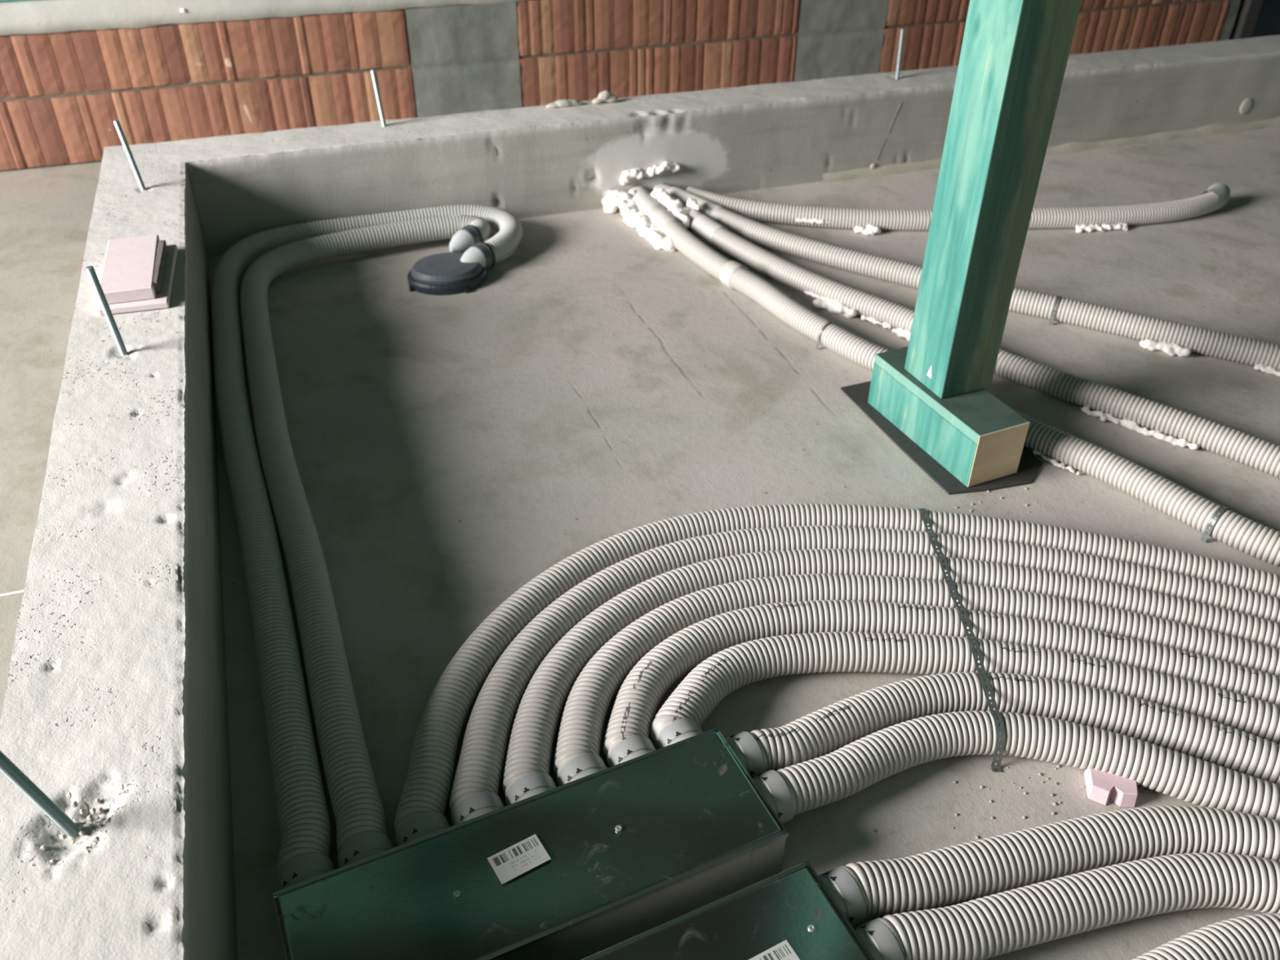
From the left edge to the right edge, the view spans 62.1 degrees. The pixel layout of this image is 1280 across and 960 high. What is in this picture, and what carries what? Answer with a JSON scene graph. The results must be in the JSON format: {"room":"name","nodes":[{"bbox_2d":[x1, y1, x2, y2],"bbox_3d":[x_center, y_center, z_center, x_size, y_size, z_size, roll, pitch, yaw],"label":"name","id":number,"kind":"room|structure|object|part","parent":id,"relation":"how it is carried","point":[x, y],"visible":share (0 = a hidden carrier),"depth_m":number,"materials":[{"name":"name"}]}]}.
{"room":"construction site","nodes":[
{"label":"construction site","id":0,"kind":"room"},
{"bbox_2d":[0,146,238,959],"bbox_3d":[-0.771,0.361,1.599,0.234,0.303,4.505,-11,38,-15],"label":"wall","id":1,"kind":"structure","parent":0,"point":[117,679],"depth_m":1.55,"materials":[{"name":"concrete"}]},
{"bbox_2d":[0,750,81,836],"bbox_3d":[-0.704,0.352,1.221,0.068,0.207,0.014,-6,37,-9],"label":"rod","id":2,"kind":"object","parent":1,"relation":"on","point":[7,767],"visible":1,"depth_m":1.23,"materials":[{"name":"metal"}]},
{"bbox_2d":[40,787,123,868],"bbox_3d":[-0.667,0.411,1.286,0.123,0.008,0.155,9,37,11],"label":"crumbs","id":3,"kind":"object","parent":1,"relation":"on","point":[44,847],"visible":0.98,"depth_m":1.28,"materials":[{"name":"white concrete"}]},
{"bbox_2d":[85,265,128,355],"bbox_3d":[-1.072,-0.333,2.143,0.014,0.216,0.030,20,41,25],"label":"rod","id":4,"kind":"object","parent":1,"relation":"on","point":[91,271],"visible":0.94,"depth_m":2.13,"materials":[{"name":"metal"}]},
{"bbox_2d":[113,119,146,191],"bbox_3d":[-1.373,-0.867,2.868,0.014,0.216,0.041,18,40,22],"label":"rod","id":5,"kind":"object","parent":1,"relation":"on","point":[117,123],"visible":0.95,"depth_m":2.85,"materials":[{"name":"metal"}]},
{"bbox_2d":[97,234,177,315],"bbox_3d":[-1.158,-0.479,2.449,0.146,0.046,0.320,-9,37,-13],"label":"insulation offcut","id":6,"kind":"object","parent":1,"relation":"on","point":[137,274],"visible":0.94,"depth_m":2.40,"materials":[{"name":"pink plastic"}]},
{"bbox_2d":[0,0,1239,171],"bbox_3d":[-0.342,-1.768,4.380,6.860,0.455,0.253,-11,38,-15],"label":"wall","id":7,"kind":"structure","parent":0,"point":[62,95],"depth_m":4.15,"materials":[{"name":"brick"}]},
{"bbox_2d":[180,8,186,12],"bbox_3d":[-1.613,-1.658,3.750,0.020,0.014,0.012,-11,38,-15],"label":"mortar spatter","id":8,"kind":"object","parent":7,"relation":"attached to","point":[182,10],"visible":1,"depth_m":3.75,"materials":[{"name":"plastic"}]},
{"bbox_3d":[-2.216,-1.327,3.752,2.815,0.451,0.018,-11,38,-15],"label":"brick panel","id":9,"kind":"part","parent":7,"relation":"part of","materials":[{"name":"brick"}]},
{"bbox_2d":[0,0,524,35],"bbox_3d":[-0.339,-1.989,4.217,6.860,0.111,0.259,-11,38,-15],"label":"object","id":10,"kind":"structure","parent":7,"relation":"on","point":[34,16],"depth_m":3.73,"materials":[{"name":"concrete"}]},
{"bbox_2d":[0,0,32,2],"bbox_3d":[-0.328,-2.072,4.117,6.860,0.142,0.140,-11,38,-15],"label":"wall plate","id":11,"kind":"object","parent":10,"relation":"on","point":[1,1],"visible":1,"depth_m":3.59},
{"bbox_3d":[0.096,-1.783,4.404,1.225,0.451,0.018,-11,38,-15],"label":"brick panel","id":12,"kind":"part","parent":7,"relation":"part of","materials":[{"name":"brick"}]},
{"bbox_3d":[1.325,-2.026,4.751,0.535,0.451,0.018,-11,38,-15],"label":"brick panel","id":13,"kind":"part","parent":7,"relation":"part of","materials":[{"name":"brick"}]},
{"bbox_3d":[2.410,-2.240,5.056,1.000,0.451,0.018,-11,38,-15],"label":"brick panel","id":14,"kind":"part","parent":7,"relation":"part of","materials":[{"name":"brick"}]},
{"bbox_2d":[0,125,1279,959],"bbox_3d":[0.975,0.209,2.296,11.500,0.250,6.000,-11,38,-15],"label":"floor","id":15,"kind":"structure","parent":0,"point":[599,383],"depth_m":2.55,"materials":[{"name":"concrete"}]},
{"bbox_2d":[240,214,490,853],"bbox_3d":[-0.493,-0.126,2.447,0.761,0.091,2.251,-11,38,-15],"label":"duct","id":16,"kind":"object","parent":15,"relation":"on","point":[356,802],"visible":0.98,"depth_m":2.10,"materials":[{"name":"plastic"}]},
{"bbox_2d":[211,204,522,875],"bbox_3d":[-0.495,-0.149,2.479,0.934,0.091,2.348,-11,38,-15],"label":"duct","id":17,"kind":"object","parent":15,"relation":"on","point":[304,819],"visible":0.87,"depth_m":2.07,"materials":[{"name":"plastic"}]},
{"bbox_2d":[407,224,495,294],"bbox_3d":[-0.517,-0.592,3.081,0.300,0.092,0.444,20,41,25],"label":"outlet","id":18,"kind":"object","parent":15,"relation":"on","point":[462,269],"visible":1,"depth_m":3.02,"materials":[{"name":"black plastic"}]},
{"bbox_2d":[448,224,484,253],"bbox_3d":[-0.538,-0.734,3.268,0.113,0.084,0.105,-11,38,-15],"label":"socket","id":19,"kind":"object","parent":18,"relation":"attached to","point":[469,235],"depth_m":3.23,"materials":[{"name":"grey plastic"}]},
{"bbox_2d":[460,241,495,269],"bbox_3d":[-0.493,-0.663,3.184,0.116,0.084,0.102,-11,38,-15],"label":"socket","id":20,"kind":"object","parent":18,"relation":"attached to","point":[481,255],"depth_m":3.15,"materials":[{"name":"grey plastic"}]},
{"bbox_2d":[272,717,794,959],"bbox_3d":[-0.131,0.549,1.522,0.726,0.101,0.258,-15,39,-20],"label":"box","id":21,"kind":"object","parent":15,"relation":"on","point":[580,868],"visible":1,"depth_m":1.48,"materials":[{"name":"metal"}]},
{"bbox_2d":[601,189,675,251],"bbox_3d":[0.012,-0.858,3.467,0.110,0.072,0.426,-18,40,-24],"label":"foam","id":22,"kind":"object","parent":15,"relation":"on","point":[624,201],"visible":0.98,"depth_m":3.48,"materials":[{"name":"white plastic"}]},
{"bbox_2d":[581,860,904,959],"bbox_3d":[-0.009,0.702,1.315,0.726,0.101,0.212,-15,39,-20],"label":"box","id":23,"kind":"object","parent":15,"relation":"on","point":[796,913],"visible":1,"depth_m":1.39,"materials":[{"name":"metal"}]},
{"bbox_2d":[813,296,857,318],"bbox_3d":[0.556,-0.491,3.005,0.140,0.034,0.054,29,45,33],"label":"foam","id":24,"kind":"object","parent":15,"relation":"on","point":[833,305],"visible":1,"depth_m":3.00,"materials":[{"name":"white plastic"}]},
{"bbox_2d":[394,503,1279,835],"bbox_3d":[0.733,0.267,1.929,2.257,0.088,0.774,-3,36,-4],"label":"duct","id":25,"kind":"object","parent":15,"relation":"on","point":[428,782],"visible":0.7,"depth_m":2.04,"materials":[{"name":"grey plastic"}]},
{"bbox_2d":[916,508,1005,772],"bbox_3d":[0.580,0.253,1.956,0.022,0.071,0.644,0,36,0],"label":"band","id":26,"kind":"object","parent":25,"relation":"on","point":[1002,736],"visible":0.89,"depth_m":1.85,"materials":[{"name":"metal"}]},
{"bbox_2d":[448,525,1279,815],"bbox_3d":[0.771,0.298,1.887,2.142,0.088,0.699,-1,36,-2],"label":"duct","id":27,"kind":"object","parent":15,"relation":"on","point":[481,762],"visible":0.66,"depth_m":2.00,"materials":[{"name":"grey plastic"}]},
{"bbox_2d":[853,224,880,235],"bbox_3d":[0.740,-0.815,3.452,0.088,0.031,0.041,2,36,3],"label":"foam","id":28,"kind":"object","parent":15,"relation":"on","point":[868,229],"visible":1,"depth_m":3.44,"materials":[{"name":"white plastic"}]},
{"bbox_2d":[861,315,891,328],"bbox_3d":[0.654,-0.437,2.942,0.018,0.017,0.098,-30,46,-35],"label":"foam","id":29,"kind":"object","parent":15,"relation":"on","point":[873,321],"visible":1,"depth_m":2.94,"materials":[{"name":"white plastic"}]},
{"bbox_2d":[502,548,1279,795],"bbox_3d":[0.807,0.330,1.843,2.032,0.088,0.621,1,36,0],"label":"duct","id":30,"kind":"object","parent":15,"relation":"on","point":[542,704],"visible":0.68,"depth_m":1.96,"materials":[{"name":"grey plastic"}]},
{"bbox_2d":[892,327,911,341],"bbox_3d":[0.743,-0.381,2.862,0.039,0.027,0.145,-28,45,-33],"label":"foam","id":31,"kind":"object","parent":15,"relation":"on","point":[901,332],"visible":0.36,"depth_m":2.88,"materials":[{"name":"white plastic"}]},
{"bbox_2d":[553,573,1279,777],"bbox_3d":[0.840,0.364,1.798,1.928,0.088,0.538,3,36,3],"label":"duct","id":32,"kind":"object","parent":15,"relation":"on","point":[588,701],"visible":0.62,"depth_m":1.92,"materials":[{"name":"grey plastic"}]},
{"bbox_2d":[603,600,1279,760],"bbox_3d":[0.870,0.399,1.750,1.829,0.088,0.452,5,36,6],"label":"duct","id":33,"kind":"object","parent":15,"relation":"on","point":[637,700],"visible":0.74,"depth_m":1.88,"materials":[{"name":"grey plastic"}]},
{"bbox_2d":[840,381,1043,494],"bbox_3d":[0.717,-0.122,2.529,0.284,0.005,0.506,-11,38,-15],"label":"pad","id":34,"kind":"object","parent":15,"relation":"on","point":[1028,466],"visible":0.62,"depth_m":2.42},
{"bbox_2d":[867,346,1030,487],"bbox_3d":[0.702,-0.158,2.458,0.137,0.137,0.386,-15,39,-20],"label":"block","id":35,"kind":"object","parent":34,"relation":"on","point":[977,437],"visible":0.89,"depth_m":2.36,"materials":[{"name":"teal wood"}]},
{"bbox_2d":[904,0,1081,398],"bbox_3d":[0.716,-1.344,1.633,0.138,2.750,0.145,-14,39,-18],"label":"timber post","id":36,"kind":"object","parent":35,"relation":"on","point":[1014,55],"visible":1,"depth_m":2.12,"materials":[{"name":"green wood"}]},
{"bbox_2d":[685,186,1223,231],"bbox_3d":[1.063,-0.902,3.546,1.832,0.067,0.253,1,36,0],"label":"duct","id":37,"kind":"object","parent":15,"relation":"on","point":[1208,202],"visible":0.8,"depth_m":3.48,"materials":[{"name":"grey plastic"}]},
{"bbox_2d":[795,217,828,223],"bbox_3d":[0.560,-0.847,3.469,0.109,0.018,0.020,7,37,9],"label":"foam","id":38,"kind":"object","parent":37,"relation":"on","point":[812,221],"visible":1,"depth_m":3.46,"materials":[{"name":"white plastic"}]},
{"bbox_2d":[1200,182,1230,210],"bbox_3d":[1.971,-0.967,3.639,0.083,0.080,0.111,29,45,33],"label":"duct end sleeve","id":39,"kind":"object","parent":37,"relation":"attached to","point":[1222,190],"visible":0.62,"depth_m":3.61,"materials":[{"name":"grey plastic"}]},
{"bbox_2d":[631,185,1279,566],"bbox_3d":[0.846,-0.269,2.680,0.342,0.067,3.048,-26,44,-32],"label":"duct","id":40,"kind":"object","parent":15,"relation":"on","point":[1241,533],"visible":0.73,"depth_m":2.38,"materials":[{"name":"grey plastic"}]},
{"bbox_2d":[635,187,665,216],"bbox_3d":[0.025,-0.911,3.546,0.080,0.075,0.165,-11,38,-15],"label":"joint sleeve","id":41,"kind":"object","parent":40,"relation":"attached to","point":[644,201],"visible":0.53,"depth_m":3.51,"materials":[{"name":"plastic"}]},
{"bbox_2d":[650,208,681,233],"bbox_3d":[0.084,-0.823,3.426,0.074,0.074,0.101,-13,38,-18],"label":"joint sleeve","id":42,"kind":"object","parent":40,"relation":"attached to","point":[660,217],"visible":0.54,"depth_m":3.40,"materials":[{"name":"plastic"}]},
{"bbox_2d":[650,187,689,228],"bbox_3d":[0.108,-0.893,3.478,0.067,0.062,0.237,-14,39,-18],"label":"foam","id":43,"kind":"object","parent":40,"relation":"attached to","point":[674,206],"visible":0.92,"depth_m":3.46,"materials":[{"name":"white plastic"}]},
{"bbox_2d":[719,260,747,289],"bbox_3d":[0.277,-0.602,3.127,0.077,0.077,0.051,-22,42,-28],"label":"joint sleeve","id":44,"kind":"object","parent":40,"relation":"attached to","point":[729,268],"visible":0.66,"depth_m":3.10,"materials":[{"name":"plastic"}]},
{"bbox_2d":[815,321,838,349],"bbox_3d":[0.505,-0.391,2.837,0.083,0.066,0.008,-23,42,-29],"label":"clip","id":45,"kind":"object","parent":40,"relation":"attached to","point":[829,322],"visible":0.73,"depth_m":2.82,"materials":[{"name":"metal"}]},
{"bbox_2d":[1200,505,1229,542],"bbox_3d":[1.194,0.085,2.197,0.083,0.066,0.012,-26,44,-32],"label":"clip","id":46,"kind":"object","parent":40,"relation":"attached to","point":[1224,508],"visible":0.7,"depth_m":2.18,"materials":[{"name":"metal"}]},
{"bbox_2d":[649,631,1279,744],"bbox_3d":[0.895,0.433,1.704,1.737,0.088,0.367,7,37,9],"label":"duct","id":47,"kind":"object","parent":15,"relation":"on","point":[727,670],"visible":0.79,"depth_m":1.83,"materials":[{"name":"grey plastic"}]},
{"bbox_2d":[651,182,1279,371],"bbox_3d":[1.143,-0.513,3.016,2.722,0.067,0.211,22,41,26],"label":"duct","id":48,"kind":"object","parent":15,"relation":"on","point":[1252,352],"visible":0.75,"depth_m":2.96,"materials":[{"name":"grey plastic"}]},
{"bbox_2d":[667,186,725,219],"bbox_3d":[0.186,-0.912,3.549,0.073,0.072,0.241,-26,44,-32],"label":"joint sleeve","id":49,"kind":"object","parent":48,"relation":"on","point":[708,207],"visible":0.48,"depth_m":3.51,"materials":[{"name":"plastic"}]},
{"bbox_2d":[1048,295,1062,324],"bbox_3d":[1.163,-0.481,2.969,0.012,0.066,0.083,18,40,22],"label":"clip","id":50,"kind":"object","parent":48,"relation":"attached to","point":[1058,296],"visible":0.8,"depth_m":2.94,"materials":[{"name":"metal"}]},
{"bbox_2d":[866,764,1084,839],"bbox_3d":[0.669,0.504,1.676,0.613,0.004,0.255,-11,38,-15],"label":"crumbs","id":51,"kind":"object","parent":15,"relation":"on","point":[1058,766],"visible":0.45,"depth_m":1.68,"materials":[{"name":"grey concrete"}]},
{"bbox_2d":[681,201,1279,477],"bbox_3d":[1.019,-0.292,2.713,0.186,0.067,2.681,-29,46,-34],"label":"duct","id":52,"kind":"object","parent":15,"relation":"on","point":[1255,452],"visible":0.8,"depth_m":2.62,"materials":[{"name":"grey plastic"}]},
{"bbox_2d":[686,198,700,209],"bbox_3d":[0.174,-0.890,3.441,0.034,0.030,0.059,-11,38,-15],"label":"foam","id":53,"kind":"object","parent":52,"relation":"on","point":[691,202],"visible":1,"depth_m":3.44,"materials":[{"name":"white plastic"}]},
{"bbox_2d":[691,214,728,248],"bbox_3d":[0.224,-0.792,3.385,0.075,0.074,0.123,-18,40,-24],"label":"joint sleeve","id":54,"kind":"object","parent":52,"relation":"attached to","point":[704,227],"visible":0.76,"depth_m":3.36,"materials":[{"name":"plastic"}]},
{"bbox_2d":[804,290,825,299],"bbox_3d":[0.508,-0.529,3.051,0.022,0.018,0.086,-27,44,-32],"label":"foam","id":55,"kind":"object","parent":52,"relation":"attached to","point":[813,295],"visible":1,"depth_m":3.05,"materials":[{"name":"white plastic"}]},
{"bbox_2d":[955,487,1036,519],"bbox_3d":[0.710,0.075,2.262,0.343,0.004,0.100,-18,40,-23],"label":"crumbs","id":56,"kind":"object","parent":15,"relation":"on","point":[1025,488],"visible":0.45,"depth_m":2.29,"materials":[{"name":"grey concrete"}]},
{"bbox_2d":[750,671,1279,785],"bbox_3d":[0.939,0.482,1.638,1.584,0.088,0.331,9,37,11],"label":"duct","id":57,"kind":"object","parent":15,"relation":"on","point":[824,731],"visible":0.84,"depth_m":1.74,"materials":[{"name":"grey plastic"}]},
{"bbox_2d":[775,710,1279,821],"bbox_3d":[0.935,0.535,1.565,1.511,0.088,0.314,9,37,12],"label":"duct","id":58,"kind":"object","parent":15,"relation":"on","point":[842,773],"visible":0.97,"depth_m":1.67,"materials":[{"name":"grey plastic"}]},
{"bbox_2d":[1032,449,1079,475],"bbox_3d":[0.943,-0.040,2.409,0.018,0.015,0.116,-28,45,-33],"label":"foam","id":59,"kind":"object","parent":15,"relation":"on","point":[1053,461],"visible":1,"depth_m":2.41,"materials":[{"name":"white plastic"}]},
{"bbox_2d":[839,805,1279,918],"bbox_3d":[0.705,0.555,1.535,0.897,0.092,0.199,0,36,0],"label":"duct","id":60,"kind":"object","parent":15,"relation":"on","point":[954,873],"visible":0.84,"depth_m":1.53,"materials":[{"name":"grey plastic"}]},
{"bbox_2d":[875,852,1279,959],"bbox_3d":[0.675,0.597,1.477,0.767,0.092,0.160,-2,36,-4],"label":"duct","id":61,"kind":"object","parent":15,"relation":"on","point":[985,927],"visible":0.98,"depth_m":1.47,"materials":[{"name":"grey plastic"}]},
{"bbox_2d":[1075,222,1128,232],"bbox_3d":[1.516,-0.828,3.486,0.178,0.022,0.033,-4,36,-6],"label":"foam","id":62,"kind":"object","parent":15,"relation":"on","point":[1104,227],"visible":1,"depth_m":3.48,"materials":[{"name":"white plastic"}]},
{"bbox_2d":[1084,767,1137,807],"bbox_3d":[0.748,0.484,1.683,0.076,0.028,0.061,6,37,7],"label":"insulation offcut","id":63,"kind":"object","parent":15,"relation":"on","point":[1101,787],"visible":0.92,"depth_m":1.67,"materials":[{"name":"pink plastic"}]},
{"bbox_2d":[1080,404,1198,449],"bbox_3d":[1.182,-0.124,2.522,0.273,0.021,0.033,25,43,29],"label":"foam","id":64,"kind":"object","parent":15,"relation":"on","point":[1131,424],"visible":1,"depth_m":2.52,"materials":[{"name":"white plastic"}]},
{"bbox_2d":[1139,339,1191,356],"bbox_3d":[1.402,-0.356,2.837,0.125,0.028,0.050,12,38,15],"label":"foam","id":65,"kind":"object","parent":15,"relation":"on","point":[1170,348],"visible":1,"depth_m":2.83,"materials":[{"name":"white plastic"}]},
{"bbox_2d":[1131,913,1279,959],"bbox_3d":[0.465,0.737,1.298,1.212,0.075,0.182,-11,38,-15],"label":"duct","id":66,"kind":"object","parent":15,"relation":"on","point":[1255,936],"visible":1,"depth_m":1.41,"materials":[{"name":"grey plastic"}]},
{"bbox_2d":[1253,363,1279,376],"bbox_3d":[1.674,-0.272,2.729,0.175,0.023,0.028,18,40,23],"label":"foam","id":67,"kind":"object","parent":15,"relation":"on","point":[1268,370],"visible":1,"depth_m":2.75,"materials":[{"name":"white plastic"}]},
{"bbox_2d":[106,35,1279,257],"bbox_3d":[1.650,-1.461,4.116,6.830,0.302,0.208,-11,38,-15],"label":"wall","id":68,"kind":"structure","parent":0,"point":[533,161],"depth_m":3.58,"materials":[{"name":"concrete"}]},
{"bbox_2d":[370,69,386,126],"bbox_3d":[-0.817,-1.185,3.325,0.028,0.196,0.014,-24,43,-30],"label":"rod","id":69,"kind":"object","parent":68,"relation":"on","point":[372,71],"visible":0.94,"depth_m":3.31,"materials":[{"name":"metal"}]},
{"bbox_2d":[546,99,582,107],"bbox_3d":[-0.252,-1.255,3.537,0.129,0.023,0.027,-11,38,-15],"label":"lump","id":70,"kind":"object","parent":68,"relation":"on","point":[561,103],"visible":1,"depth_m":3.53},
{"bbox_2d":[591,90,617,103],"bbox_3d":[-0.118,-1.289,3.570,0.091,0.038,0.026,-16,39,-21],"label":"lump","id":71,"kind":"object","parent":68,"relation":"on","point":[605,95],"visible":1,"depth_m":3.56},
{"bbox_2d":[619,168,644,185],"bbox_3d":[-0.027,-1.024,3.579,0.086,0.053,0.041,-6,37,-9],"label":"foam","id":72,"kind":"object","parent":68,"relation":"attached to","point":[627,175],"visible":1,"depth_m":3.56,"materials":[{"name":"white plastic"}]},
{"bbox_2d":[644,161,680,177],"bbox_3d":[0.075,-1.051,3.591,0.127,0.047,0.047,-7,37,-10],"label":"foam","id":73,"kind":"object","parent":68,"relation":"attached to","point":[673,167],"visible":1,"depth_m":3.58,"materials":[{"name":"white plastic"}]},
{"bbox_2d":[870,163,875,168],"bbox_3d":[0.850,-1.143,3.871,0.023,0.023,0.008,-11,38,-15],"label":"plaster splash","id":74,"kind":"object","parent":68,"relation":"attached to","point":[873,166],"visible":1,"depth_m":3.87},
{"bbox_2d":[875,102,901,159],"bbox_3d":[0.893,-1.251,3.814,0.076,0.200,0.006,-11,38,-15],"label":"crack","id":75,"kind":"object","parent":68,"relation":"attached to","point":[900,102],"visible":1,"depth_m":3.80,"materials":[{"name":"grey concrete"}]},
{"bbox_2d":[894,28,904,79],"bbox_3d":[0.927,-1.512,3.797,0.021,0.192,0.014,-11,38,-15],"label":"rod","id":76,"kind":"object","parent":68,"relation":"on","point":[902,30],"visible":0.97,"depth_m":3.79,"materials":[{"name":"metal"}]},
{"bbox_2d":[822,116,1279,182],"bbox_3d":[2.739,-1.501,4.408,4.400,0.040,0.027,-11,38,-15],"label":"trim","id":77,"kind":"structure","parent":68,"relation":"attached to","point":[1212,129],"depth_m":4.14,"materials":[{"name":"grey concrete"}]},
{"bbox_2d":[1240,97,1253,114],"bbox_3d":[2.445,-1.507,4.284,0.058,0.065,0.008,-11,38,-15],"label":"plaster splash","id":78,"kind":"object","parent":68,"relation":"attached to","point":[1246,104],"visible":1,"depth_m":4.28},
{"bbox_3d":[1.026,-2.784,2.083,8.600,3.630,3.600,-11,38,-15],"label":"ceiling","id":79,"kind":"structure","parent":0,"visible":0},
{"bbox_2d":[1228,0,1279,39],"bbox_3d":[3.663,-2.837,5.260,1.500,1.200,0.220,-11,38,-15],"label":"window","id":80,"kind":"structure","parent":79,"relation":"attached to","point":[1254,18],"depth_m":5.32,"materials":[{"name":"black glass"}]},
{"bbox_3d":[3.700,-2.844,5.271,1.420,1.200,0.020,-11,38,-15],"label":"pane","id":81,"kind":"part","parent":80,"relation":"part of","materials":[{"name":"black glass"}]}
]}

